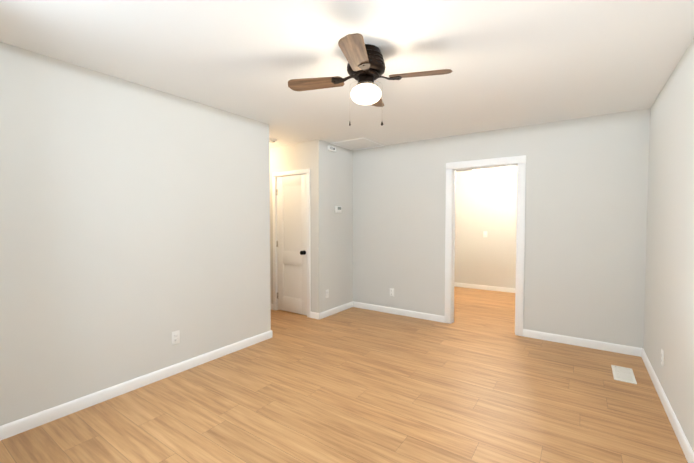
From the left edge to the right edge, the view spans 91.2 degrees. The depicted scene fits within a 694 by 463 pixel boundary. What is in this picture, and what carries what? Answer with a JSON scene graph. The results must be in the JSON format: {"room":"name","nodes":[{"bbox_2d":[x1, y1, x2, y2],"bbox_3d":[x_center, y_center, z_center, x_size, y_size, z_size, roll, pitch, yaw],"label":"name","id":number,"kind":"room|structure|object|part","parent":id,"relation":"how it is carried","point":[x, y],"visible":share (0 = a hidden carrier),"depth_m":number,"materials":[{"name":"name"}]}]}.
{"room":"empty living room","nodes":[
{"label":"empty living room","id":0,"kind":"room"},
{"bbox_2d":[0,42,352,425],"bbox_3d":[-1.359,0.025,3.301,0.120,2.440,5.170,1,2,35],"label":"wall","id":1,"kind":"structure","parent":0,"point":[134,226],"depth_m":2.66,"materials":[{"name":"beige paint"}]},
{"bbox_2d":[0,330,272,440],"bbox_3d":[-1.789,1.226,2.625,0.044,0.085,3.204,1,2,35],"label":"baseboard","id":2,"kind":"structure","parent":1,"relation":"attached to","point":[13,428],"depth_m":2.61,"materials":[{"name":"white wood"}]},
{"bbox_2d":[172,330,179,344],"bbox_3d":[-1.510,0.936,2.998,0.010,0.116,0.072,1,2,35],"label":"outlet","id":3,"kind":"object","parent":1,"relation":"attached to","point":[175,337],"visible":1,"depth_m":3.00,"materials":[{"name":"white plastic"}]},
{"bbox_2d":[325,289,328,297],"bbox_3d":[-0.279,0.877,4.784,0.010,0.116,0.072,1,2,35],"label":"outlet","id":4,"kind":"object","parent":1,"relation":"attached to","point":[326,293],"visible":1,"depth_m":4.78,"materials":[{"name":"white plastic"}]},
{"bbox_2d":[328,145,335,151],"bbox_3d":[-0.213,-1.166,4.786,0.038,0.062,0.156,1,2,35],"label":"box","id":5,"kind":"object","parent":1,"relation":"attached to","point":[331,148],"visible":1,"depth_m":4.77,"materials":[{"name":"white plastic"}]},
{"bbox_2d":[316,302,351,319],"bbox_3d":[-0.168,1.148,4.975,0.044,0.085,0.804,1,2,35],"label":"baseboard","id":6,"kind":"structure","parent":1,"relation":"attached to","point":[335,310],"depth_m":4.90,"materials":[{"name":"white wood"}]},
{"bbox_2d":[335,206,341,212],"bbox_3d":[-0.127,-0.321,4.950,0.026,0.096,0.144,1,2,35],"label":"thermostat","id":7,"kind":"object","parent":1,"relation":"attached to","point":[338,209],"visible":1,"depth_m":4.93,"materials":[{"name":"white plastic"}]},
{"bbox_2d":[269,141,311,311],"bbox_3d":[-1.262,-0.041,5.291,1.980,2.440,0.120,1,2,35],"label":"wall","id":8,"kind":"structure","parent":0,"point":[296,156],"depth_m":4.89,"materials":[{"name":"beige paint"}]},
{"bbox_2d":[276,174,306,314],"bbox_3d":[-0.814,0.188,4.909,0.613,1.985,0.108,1,2,35],"label":"hall door","id":9,"kind":"structure","parent":8,"relation":"in","point":[291,241],"depth_m":4.93,"materials":[{"name":"white paint"}]},
{"bbox_2d":[272,169,310,317],"bbox_3d":[-0.791,0.160,4.933,0.730,2.064,0.087,1,2,35],"label":"door frame","id":10,"kind":"structure","parent":8,"relation":"attached to","point":[294,172],"depth_m":4.95,"materials":[{"name":"white wood"}]},
{"bbox_3d":[-0.786,0.181,4.940,0.650,2.020,0.071,1,2,35],"label":"hall door jamb","id":11,"kind":"part","parent":10,"relation":"part of","materials":[{"name":"white wood"}]},
{"bbox_2d":[0,286,687,462],"bbox_3d":[-0.026,1.274,3.973,5.800,0.100,7.720,1,2,35],"label":"floor","id":12,"kind":"structure","parent":0,"point":[478,380],"depth_m":2.49,"materials":[{"name":"brown wood"}]},
{"bbox_2d":[611,365,636,383],"bbox_3d":[2.430,1.253,2.990,0.150,0.006,0.350,1,2,35],"label":"floor vent","id":13,"kind":"object","parent":12,"relation":"in","point":[624,374],"visible":1,"depth_m":2.98,"materials":[{"name":"metal"}]},
{"bbox_2d":[0,0,693,147],"bbox_3d":[-0.026,-1.265,3.889,5.800,0.100,7.720,1,2,35],"label":"ceiling","id":14,"kind":"structure","parent":0,"point":[513,63],"depth_m":2.21,"materials":[{"name":"white paint"}]},
{"bbox_2d":[269,138,276,142],"bbox_3d":[-1.003,-1.218,4.552,0.128,0.038,0.128,1,2,35],"label":"smoke detector","id":15,"kind":"object","parent":14,"relation":"attached to","point":[272,140],"visible":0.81,"depth_m":4.51,"materials":[{"name":"white plastic"}]},
{"bbox_2d":[330,137,384,149],"bbox_3d":[0.159,-1.240,4.842,0.555,0.012,0.578,1,2,35],"label":"attic access hatch","id":16,"kind":"object","parent":14,"relation":"attached to","point":[358,143],"visible":1,"depth_m":4.83,"materials":[{"name":"white paint"}]},
{"bbox_2d":[288,33,452,125],"bbox_3d":[0.123,-0.923,2.194,0.796,0.471,0.796,-1,2,-32],"label":"ceiling fan","id":17,"kind":"object","parent":14,"relation":"hanging from","point":[366,67],"visible":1,"depth_m":2.12,"materials":[{"name":"oil rubbed bronze"},{"name":"wood"},{"name":"opal glass"}]},
{"bbox_2d":[454,166,516,287],"bbox_3d":[3.069,-0.078,6.412,3.280,2.440,0.120,1,2,35],"label":"wall","id":18,"kind":"structure","parent":0,"point":[485,199],"depth_m":6.59,"materials":[{"name":"beige paint"}]},
{"bbox_2d":[454,282,514,292],"bbox_3d":[3.080,1.102,6.362,3.160,0.085,0.014,1,2,35],"label":"baseboard","id":19,"kind":"structure","parent":18,"relation":"attached to","point":[502,289],"depth_m":6.62,"materials":[{"name":"white wood"}]},
{"bbox_2d":[353,108,649,347],"bbox_3d":[1.548,-0.010,4.364,3.460,2.440,0.120,1,2,35],"label":"wall","id":20,"kind":"structure","parent":0,"point":[586,200],"depth_m":3.81,"materials":[{"name":"beige paint"}]},
{"bbox_2d":[390,288,393,295],"bbox_3d":[0.651,0.882,4.934,0.072,0.116,0.010,1,2,35],"label":"outlet","id":21,"kind":"object","parent":20,"relation":"attached to","point":[391,291],"visible":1,"depth_m":4.93,"materials":[{"name":"white plastic"}]},
{"bbox_2d":[352,301,443,322],"bbox_3d":[0.688,1.150,4.914,1.465,0.085,0.014,1,2,35],"label":"baseboard","id":22,"kind":"structure","parent":20,"relation":"attached to","point":[432,317],"depth_m":4.86,"materials":[{"name":"white wood"}]},
{"bbox_2d":[444,155,525,335],"bbox_3d":[1.712,0.164,4.256,0.930,2.100,0.154,1,2,35],"label":"door frame","id":23,"kind":"structure","parent":20,"relation":"attached to","point":[520,161],"depth_m":4.15,"materials":[{"name":"white wood"}]},
{"bbox_2d":[523,329,639,356],"bbox_3d":[2.480,1.191,3.680,1.025,0.085,0.014,1,2,35],"label":"baseboard","id":24,"kind":"structure","parent":20,"relation":"attached to","point":[629,350],"depth_m":3.64,"materials":[{"name":"white wood"}]},
{"bbox_2d":[643,38,693,451],"bbox_3d":[2.313,0.058,2.320,0.120,2.440,7.720,1,2,35],"label":"wall","id":25,"kind":"structure","parent":0,"point":[669,307],"depth_m":2.36,"materials":[{"name":"beige paint"}]},
{"bbox_2d":[661,349,663,366],"bbox_3d":[2.396,0.960,2.585,0.010,0.116,0.072,1,2,35],"label":"outlet","id":26,"kind":"object","parent":25,"relation":"attached to","point":[662,357],"visible":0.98,"depth_m":2.56,"materials":[{"name":"white plastic"}]},
{"bbox_2d":[640,348,693,462],"bbox_3d":[1.534,1.268,1.348,0.014,0.085,4.930,1,2,35],"label":"baseboard","id":27,"kind":"structure","parent":25,"relation":"attached to","point":[687,450],"depth_m":2.30,"materials":[{"name":"white wood"}]}
]}

